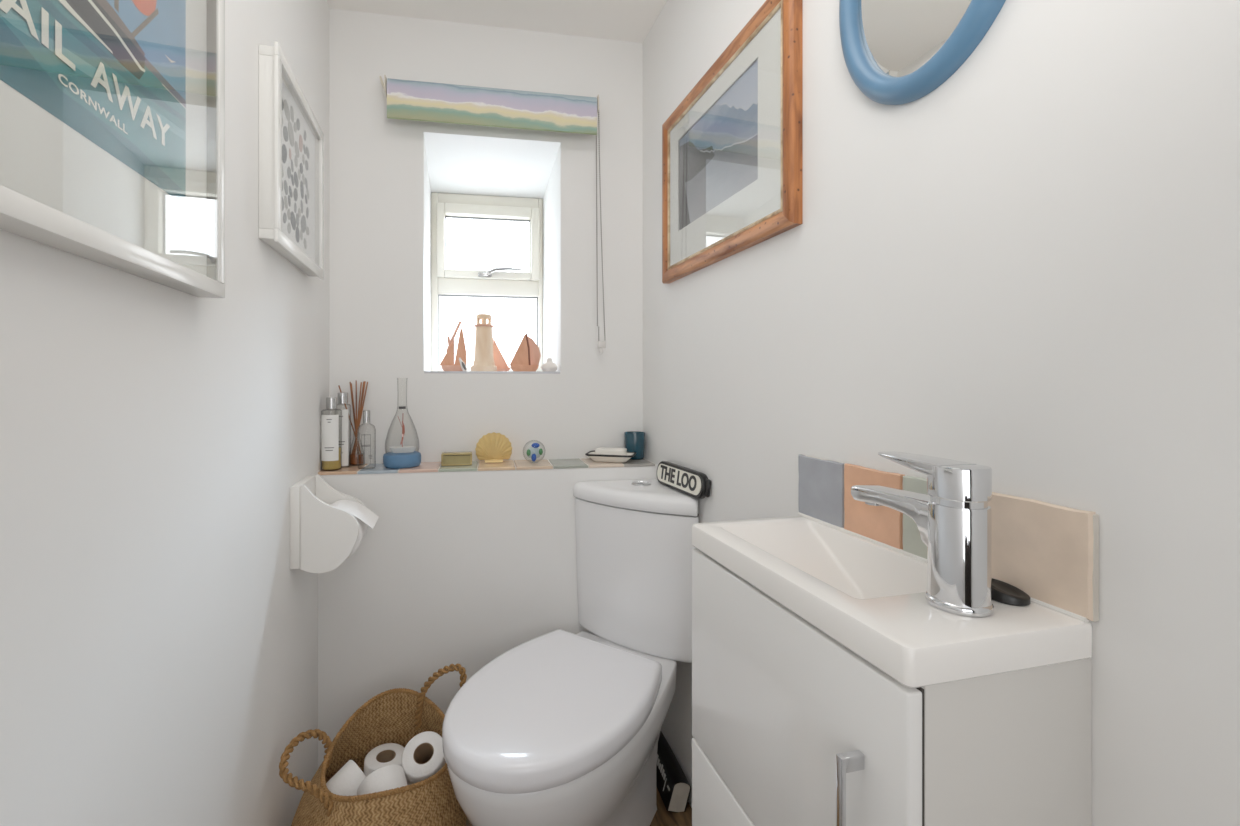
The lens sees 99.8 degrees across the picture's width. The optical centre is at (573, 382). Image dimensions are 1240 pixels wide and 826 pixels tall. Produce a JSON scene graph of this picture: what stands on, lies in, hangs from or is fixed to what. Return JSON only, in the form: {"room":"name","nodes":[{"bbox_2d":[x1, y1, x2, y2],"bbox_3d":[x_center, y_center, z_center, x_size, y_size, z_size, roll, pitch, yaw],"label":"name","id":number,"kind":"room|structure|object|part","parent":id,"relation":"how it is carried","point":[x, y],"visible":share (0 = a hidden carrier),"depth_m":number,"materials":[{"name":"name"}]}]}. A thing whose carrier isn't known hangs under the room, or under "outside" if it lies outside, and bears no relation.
{"room":"bathroom","nodes":[
{"label":"bathroom","id":0,"kind":"room"},
{"bbox_2d":[0,0,328,825],"bbox_3d":[-0.550,0.000,0.612,0.120,2.160,2.950,0,0,-14],"label":"wall","id":1,"kind":"structure","parent":0,"point":[159,633],"depth_m":0.62,"materials":[{"name":"paint"}]},
{"bbox_2d":[0,0,224,297],"bbox_3d":[-0.436,-0.468,0.470,0.033,0.704,0.494,0,0,-14],"label":"framed poster","id":2,"kind":"object","parent":1,"relation":"attached to","point":[112,112],"visible":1,"depth_m":0.51,"materials":[{"name":"plastic"}]},
{"bbox_2d":[0,0,186,204],"bbox_3d":[-0.434,-0.469,0.470,0.001,0.503,0.340,0,0,-14],"label":"print","id":3,"kind":"object","parent":2,"relation":"attached to","point":[109,77],"depth_m":0.49,"materials":[{"name":"paper"}]},
{"bbox_2d":[259,41,323,279],"bbox_3d":[-0.591,-0.434,1.104,0.034,0.360,0.358,0,0,-14],"label":"picture","id":4,"kind":"object","parent":1,"relation":"attached to","point":[291,138],"visible":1,"depth_m":1.04,"materials":[{"name":"wood"}]},
{"bbox_2d":[282,99,308,248],"bbox_3d":[-0.584,-0.434,1.089,0.001,0.269,0.232,0,0,-14],"label":"print","id":5,"kind":"object","parent":4,"relation":"attached to","point":[295,133],"depth_m":1.09,"materials":[{"name":"paper"}]},
{"bbox_2d":[290,474,365,573],"bbox_3d":[-0.562,0.319,1.207,0.138,0.194,0.146,0,0,-14],"label":"toilet roll holder","id":6,"kind":"object","parent":1,"relation":"attached to","point":[323,535],"visible":0.91,"depth_m":1.14,"materials":[{"name":"white plastic"}]},
{"bbox_3d":[-0.537,0.319,1.145,0.118,0.194,0.010,0,0,-14],"label":"panel","id":7,"kind":"part","parent":6,"relation":"part of","materials":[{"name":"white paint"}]},
{"bbox_3d":[-0.568,0.319,1.274,0.118,0.194,0.010,0,0,-14],"label":"panel","id":8,"kind":"part","parent":6,"relation":"part of","materials":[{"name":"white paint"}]},
{"bbox_2d":[330,500,378,557],"bbox_3d":[-0.536,0.342,1.213,0.140,0.118,0.108,0,0,-14],"label":"toilet roll","id":9,"kind":"object","parent":6,"relation":"hanging from","point":[365,517],"visible":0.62,"depth_m":1.21,"materials":[{"name":"paper"}]},
{"bbox_2d":[329,8,642,463],"bbox_3d":[-0.282,0.000,1.822,0.970,2.160,0.500,0,0,-9],"label":"wall","id":10,"kind":"structure","parent":0,"point":[384,172],"depth_m":1.58,"materials":[{"name":"paint"}]},
{"bbox_2d":[318,458,654,474],"bbox_3d":[-0.233,0.238,1.507,0.930,0.008,0.137,0,0,-9],"label":"trim","id":11,"kind":"structure","parent":10,"relation":"attached to","point":[377,468],"depth_m":1.47,"materials":[{"name":"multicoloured tile"}]},
{"bbox_2d":[321,397,340,469],"bbox_3d":[-0.654,0.136,1.402,0.051,0.194,0.052,0,0,-9],"label":"wash bottle","id":12,"kind":"object","parent":11,"relation":"on","point":[330,449],"visible":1,"depth_m":1.38,"materials":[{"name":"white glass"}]},
{"bbox_2d":[334,393,350,465],"bbox_3d":[-0.645,0.130,1.450,0.042,0.206,0.043,0,0,-9],"label":"lotion bottle","id":13,"kind":"object","parent":11,"relation":"on","point":[342,398],"visible":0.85,"depth_m":1.43,"materials":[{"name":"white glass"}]},
{"bbox_2d":[338,380,367,464],"bbox_3d":[-0.628,0.113,1.483,0.074,0.240,0.045,0,0,-35],"label":"reed diffuser","id":14,"kind":"object","parent":11,"relation":"on","point":[353,456],"visible":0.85,"depth_m":1.49,"materials":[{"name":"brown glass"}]},
{"bbox_2d":[357,410,372,467],"bbox_3d":[-0.569,0.154,1.426,0.047,0.158,0.047,0,0,-9],"label":"spray bottle","id":15,"kind":"object","parent":11,"relation":"on","point":[366,413],"visible":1,"depth_m":1.42,"materials":[{"name":"clear glass"}]},
{"bbox_2d":[383,378,420,467],"bbox_3d":[-0.483,0.109,1.462,0.102,0.247,0.102,0,0,-9],"label":"decorative bottle","id":16,"kind":"object","parent":11,"relation":"on","point":[402,456],"visible":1,"depth_m":1.43,"materials":[{"name":"blue glass"}]},
{"bbox_2d":[441,451,471,465],"bbox_3d":[-0.336,0.216,1.491,0.084,0.034,0.044,0,0,-9],"label":"trinket box","id":17,"kind":"object","parent":11,"relation":"on","point":[447,458],"visible":1,"depth_m":1.47,"materials":[{"name":"gold metal"}]},
{"bbox_3d":[-0.336,0.218,1.491,0.076,0.024,0.037,0,0,-9],"label":"panel","id":18,"kind":"part","parent":17,"relation":"part of","materials":[{"name":"green glass"}]},
{"bbox_3d":[-0.336,0.201,1.491,0.076,0.004,0.036,0,0,-9],"label":"lid","id":19,"kind":"part","parent":17,"relation":"part of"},
{"bbox_2d":[475,432,511,462],"bbox_3d":[-0.234,0.189,1.521,0.108,0.088,0.030,0,0,-10],"label":"scallop shell","id":20,"kind":"object","parent":11,"relation":"on","point":[492,447],"visible":1,"depth_m":1.52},
{"bbox_2d":[527,441,542,461],"bbox_3d":[-0.117,0.200,1.525,0.067,0.066,0.067,0,0,-9],"label":"paperweight","id":21,"kind":"object","parent":11,"relation":"on","point":[534,452],"visible":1,"depth_m":1.51,"materials":[{"name":"glass"}]},
{"bbox_2d":[531,454,535,460],"bbox_3d":[-0.117,0.216,1.509,0.015,0.022,0.012,0,0,-9],"label":"flower","id":22,"kind":"object","parent":21,"relation":"on","point":[533,456],"depth_m":1.51,"materials":[{"name":"blue glass"}]},
{"bbox_2d":[531,443,539,447],"bbox_3d":[-0.112,0.181,1.510,0.024,0.014,0.014,0,0,-9],"label":"flower","id":23,"kind":"object","parent":21,"relation":"on","point":[535,445],"depth_m":1.51,"materials":[{"name":"blue glass"}]},
{"bbox_2d":[585,450,635,462],"bbox_3d":[0.111,0.221,1.559,0.146,0.024,0.095,0,0,15],"label":"soap dish","id":24,"kind":"object","parent":11,"relation":"on","point":[595,457],"visible":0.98,"depth_m":1.52,"materials":[{"name":"white ceramic"}]},
{"bbox_2d":[595,447,626,454],"bbox_3d":[0.111,0.211,1.559,0.088,0.030,0.052,0,0,15],"label":"soap bar","id":25,"kind":"object","parent":24,"relation":"in","point":[601,450],"visible":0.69,"depth_m":1.54,"materials":[{"name":"white"}]},
{"bbox_2d":[624,431,644,458],"bbox_3d":[0.188,0.193,1.612,0.065,0.080,0.065,0,0,-9],"label":"pot","id":26,"kind":"object","parent":11,"relation":"on","point":[634,441],"visible":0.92,"depth_m":1.58,"materials":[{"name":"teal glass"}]},
{"bbox_2d":[424,193,559,373],"bbox_3d":[-0.291,-0.365,1.797,0.428,0.679,0.456,0,0,-9],"label":"window","id":27,"kind":"structure","parent":10,"relation":"in","point":[496,282],"depth_m":1.95,"materials":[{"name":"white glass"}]},
{"bbox_2d":[440,321,465,370],"bbox_3d":[-0.375,-0.115,1.609,0.082,0.158,0.032,0,0,-9],"label":"ornament","id":28,"kind":"object","parent":27,"relation":"on","point":[447,364],"visible":0.94,"depth_m":1.61,"materials":[{"name":"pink wood"}]},
{"bbox_2d":[459,358,466,370],"bbox_3d":[-0.337,-0.056,1.577,0.025,0.041,0.015,0,0,-9],"label":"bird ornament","id":29,"kind":"object","parent":27,"relation":"on","point":[463,366],"visible":0.98,"depth_m":1.57,"materials":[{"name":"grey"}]},
{"bbox_2d":[471,314,496,370],"bbox_3d":[-0.281,-0.125,1.622,0.075,0.179,0.075,0,0,-36],"label":"ornament","id":30,"kind":"object","parent":27,"relation":"on","point":[483,356],"visible":0.99,"depth_m":1.60,"materials":[{"name":"brown wood"}]},
{"bbox_3d":[-0.271,-0.032,1.738,0.406,0.006,0.331,0,0,-9],"label":"sill","id":31,"kind":"part","parent":27,"relation":"part of","materials":[{"name":"paint"}]},
{"bbox_3d":[-0.275,-0.411,1.928,0.159,0.035,0.034,0,0,-9],"label":"handle","id":32,"kind":"part","parent":27,"relation":"part of","materials":[{"name":"metal"}]},
{"bbox_2d":[493,340,509,370],"bbox_3d":[-0.251,-0.092,1.690,0.088,0.112,0.032,0,0,-9],"label":"ornament","id":33,"kind":"object","parent":27,"relation":"on","point":[499,360],"visible":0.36,"depth_m":1.69,"materials":[{"name":"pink wood"}]},
{"bbox_2d":[510,334,540,370],"bbox_3d":[-0.154,-0.096,1.651,0.100,0.120,0.042,0,0,-9],"label":"ornament","id":34,"kind":"object","parent":27,"relation":"on","point":[527,356],"visible":0.91,"depth_m":1.64,"materials":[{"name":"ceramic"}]},
{"bbox_2d":[541,358,557,371],"bbox_3d":[-0.078,-0.058,1.638,0.052,0.044,0.052,0,0,-14],"label":"ornament","id":35,"kind":"object","parent":27,"relation":"on","point":[549,365],"visible":0.82,"depth_m":1.62,"materials":[{"name":"white ceramic"}]},
{"bbox_2d":[379,75,605,352],"bbox_3d":[-0.232,-0.485,1.543,0.661,0.791,0.064,0,0,-9],"label":"roller blind","id":36,"kind":"object","parent":10,"relation":"attached to","point":[406,99],"visible":1,"depth_m":1.51,"materials":[{"name":"fabric"}]},
{"bbox_3d":[0.081,-0.498,1.578,0.031,0.739,0.004,0,0,-9],"label":"bead chain","id":37,"kind":"part","parent":36,"relation":"part of","materials":[{"name":"white plastic"}]},
{"bbox_2d":[318,464,657,767],"bbox_3d":[-0.230,0.661,1.508,0.970,0.838,0.137,0,0,-9],"label":"wall ledge","id":38,"kind":"object","parent":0,"point":[467,569],"visible":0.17,"depth_m":1.42,"materials":[{"name":"paint"}]},
{"bbox_2d":[327,0,666,42],"bbox_3d":[-0.033,-1.130,0.713,1.233,0.100,3.200,0,0,-14],"label":"ceiling","id":39,"kind":"structure","parent":0,"point":[622,20],"depth_m":1.52,"materials":[{"name":"paint"}]},
{"bbox_2d":[466,786,691,825],"bbox_3d":[-0.033,1.130,0.713,1.233,0.100,3.200,0,0,-14],"label":"floor","id":40,"kind":"structure","parent":0,"point":[662,817],"depth_m":1.29,"materials":[{"name":"brown wood"}]},
{"bbox_2d":[279,664,466,825],"bbox_3d":[-0.403,0.869,1.074,0.349,0.422,0.356,0,0,2],"label":"seagrass basket","id":41,"kind":"object","parent":40,"relation":"on","point":[397,715],"visible":0.8,"depth_m":1.04,"materials":[{"name":"wicker"}]},
{"bbox_3d":[-0.516,0.765,1.005,0.097,0.114,0.186,0,0,-27],"label":"handle","id":42,"kind":"part","parent":41,"relation":"part of","materials":[{"name":"wicker"}]},
{"bbox_2d":[326,760,365,795],"bbox_3d":[-0.470,0.845,1.059,0.090,0.119,0.121,0,0,43],"label":"toilet roll","id":43,"kind":"object","parent":41,"relation":"in","point":[346,782],"visible":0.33,"depth_m":1.05,"materials":[{"name":"paper"}]},
{"bbox_2d":[357,765,406,794],"bbox_3d":[-0.364,0.815,1.004,0.090,0.119,0.121,0,0,-33],"label":"toilet roll","id":44,"kind":"object","parent":41,"relation":"in","point":[387,777],"visible":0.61,"depth_m":1.01,"materials":[{"name":"paper"}]},
{"bbox_2d":[364,743,403,776],"bbox_3d":[-0.420,0.876,1.155,0.094,0.098,0.090,0,0,-9],"label":"toilet roll","id":45,"kind":"object","parent":41,"relation":"in","point":[382,755],"visible":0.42,"depth_m":1.16,"materials":[{"name":"paper"}]},
{"bbox_2d":[401,731,445,784],"bbox_3d":[-0.316,0.818,1.113,0.090,0.122,0.121,0,0,-1],"label":"toilet roll","id":46,"kind":"object","parent":41,"relation":"in","point":[422,756],"visible":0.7,"depth_m":1.09,"materials":[{"name":"paper"}]},
{"bbox_3d":[-0.310,0.740,1.192,0.123,0.163,0.067,0,0,-1],"label":"handle","id":47,"kind":"part","parent":41,"relation":"part of","materials":[{"name":"wicker"}]},
{"bbox_2d":[442,479,698,825],"bbox_3d":[0.030,0.677,1.203,0.373,0.805,0.758,0,0,36],"label":"toilet","id":48,"kind":"object","parent":40,"relation":"on","point":[561,727],"visible":0.99,"depth_m":1.12,"materials":[{"name":"white ceramic"}]},
{"bbox_3d":[-0.053,0.662,1.088,0.373,0.050,0.475,0,0,34],"label":"lid","id":49,"kind":"part","parent":48,"relation":"part of","materials":[{"name":"white plastic"}]},
{"bbox_3d":[0.153,0.300,1.363,0.252,0.042,0.285,0,0,-14],"label":"cistern lid","id":50,"kind":"part","parent":48,"relation":"part of","materials":[{"name":"white ceramic"}]},
{"bbox_2d":[657,461,710,498],"bbox_3d":[0.275,0.247,1.344,0.025,0.063,0.268,0,0,-16],"label":"sign","id":51,"kind":"object","parent":48,"relation":"on","point":[693,483],"visible":1,"depth_m":1.30,"materials":[{"name":"black plastic"}]},
{"bbox_3d":[0.267,0.246,1.341,0.007,0.047,0.236,0,0,-16],"label":"plate","id":52,"kind":"part","parent":51,"relation":"part of","materials":[{"name":"white metal"}]},
{"bbox_2d":[656,731,690,812],"bbox_3d":[0.244,1.044,1.426,0.064,0.081,0.242,0,0,-10],"label":"book","id":53,"kind":"object","parent":40,"relation":"on","point":[672,784],"visible":0.56,"depth_m":1.34,"materials":[{"name":"black paper"}]},
{"bbox_2d":[657,754,669,790],"bbox_3d":[0.226,1.034,1.412,0.012,0.040,0.194,0,0,-8],"label":"print","id":54,"kind":"object","parent":53,"relation":"attached to","point":[663,760],"depth_m":1.37},
{"bbox_2d":[692,548,1091,825],"bbox_3d":[0.333,0.657,0.669,0.243,0.786,0.409,0,0,-14],"label":"vanity unit","id":55,"kind":"object","parent":40,"relation":"on","point":[791,726],"visible":0.76,"depth_m":0.50,"materials":[{"name":"white laminate"}]},
{"bbox_3d":[0.247,0.808,0.649,0.016,0.464,0.409,0,0,-14],"label":"panel","id":56,"kind":"part","parent":55,"relation":"part of","materials":[{"name":"white laminate"}]},
{"bbox_3d":[0.247,0.420,0.649,0.016,0.304,0.409,0,0,-14],"label":"door","id":57,"kind":"part","parent":55,"relation":"part of","materials":[{"name":"white paint"}]},
{"bbox_3d":[0.263,0.437,0.495,0.026,0.166,0.008,0,0,-14],"label":"handle","id":58,"kind":"part","parent":55,"relation":"part of","materials":[{"name":"silver metal"}]},
{"bbox_2d":[692,516,1091,687],"bbox_3d":[0.344,0.273,0.672,0.219,0.090,0.414,0,0,-14],"label":"basin","id":59,"kind":"object","parent":55,"relation":"in","point":[868,597],"visible":0.83,"depth_m":0.53,"materials":[{"name":"ceramic"}]},
{"bbox_2d":[851,451,993,617],"bbox_3d":[0.382,0.155,0.581,0.057,0.146,0.156,0,0,-14],"label":"mixer tap","id":60,"kind":"object","parent":59,"relation":"on","point":[953,519],"visible":1,"depth_m":0.52,"materials":[{"name":"silver metal"}]},
{"bbox_3d":[0.386,0.099,0.566,0.051,0.035,0.120,0,0,-14],"label":"lever","id":61,"kind":"part","parent":60,"relation":"part of","materials":[{"name":"silver metal"}]},
{"bbox_2d":[992,578,1029,605],"bbox_3d":[0.456,0.220,0.550,0.037,0.016,0.043,0,0,-14],"label":"plug","id":62,"kind":"object","parent":59,"relation":"on","point":[1002,592],"visible":0.77,"depth_m":0.54,"materials":[{"name":"black rubber"}]},
{"bbox_2d":[643,0,1239,825],"bbox_3d":[0.473,0.000,0.862,0.120,2.160,2.950,0,0,-14],"label":"wall","id":63,"kind":"structure","parent":0,"point":[1025,267],"depth_m":0.55,"materials":[{"name":"paint"}]},
{"bbox_2d":[662,0,802,283],"bbox_3d":[0.321,-0.500,1.180,0.024,0.444,0.564,0,0,-14],"label":"framed piece","id":64,"kind":"object","parent":63,"relation":"attached to","point":[733,183],"visible":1,"depth_m":1.08,"materials":[{"name":"brown wood"}]},
{"bbox_3d":[0.258,-0.500,1.439,0.024,0.444,0.031,0,0,-14],"label":"frame rail","id":65,"kind":"part","parent":64,"relation":"part of","materials":[{"name":"brown wood"}]},
{"bbox_2d":[679,60,757,229],"bbox_3d":[0.321,-0.518,1.194,0.001,0.239,0.361,0,0,-14],"label":"painting","id":66,"kind":"object","parent":64,"relation":"attached to","point":[718,156],"depth_m":1.16,"materials":[{"name":"paint"}]},
{"bbox_3d":[0.321,-0.707,1.180,0.024,0.031,0.564,0,0,-14],"label":"frame rail","id":67,"kind":"part","parent":64,"relation":"part of","materials":[{"name":"brown wood"}]},
{"bbox_3d":[0.321,-0.293,1.180,0.024,0.031,0.564,0,0,-14],"label":"frame rail","id":68,"kind":"part","parent":64,"relation":"part of","materials":[{"name":"brown wood"}]},
{"bbox_3d":[0.384,-0.500,0.921,0.024,0.444,0.031,0,0,-14],"label":"frame rail","id":69,"kind":"part","parent":64,"relation":"part of","materials":[{"name":"brown wood"}]},
{"bbox_2d":[839,0,1005,104],"bbox_3d":[0.446,-0.565,0.670,0.022,0.385,0.285,0,0,-14],"label":"oval mirror","id":70,"kind":"object","parent":63,"relation":"attached to","point":[896,52],"visible":1,"depth_m":0.69,"materials":[{"name":"blue paint"}]},
{"bbox_2d":[858,0,970,76],"bbox_3d":[0.452,-0.565,0.671,0.004,0.322,0.222,0,0,-14],"label":"mirror glass","id":71,"kind":"object","parent":70,"relation":"attached to","point":[896,38],"depth_m":0.70,"materials":[{"name":"silver metal"}]},
{"bbox_2d":[798,454,1098,622],"bbox_3d":[0.444,0.176,0.700,0.013,0.107,0.424,0,0,-14],"label":"tile backsplash","id":72,"kind":"structure","parent":63,"relation":"attached to","point":[1049,552],"depth_m":0.56,"materials":[{"name":"tile"}]}
]}

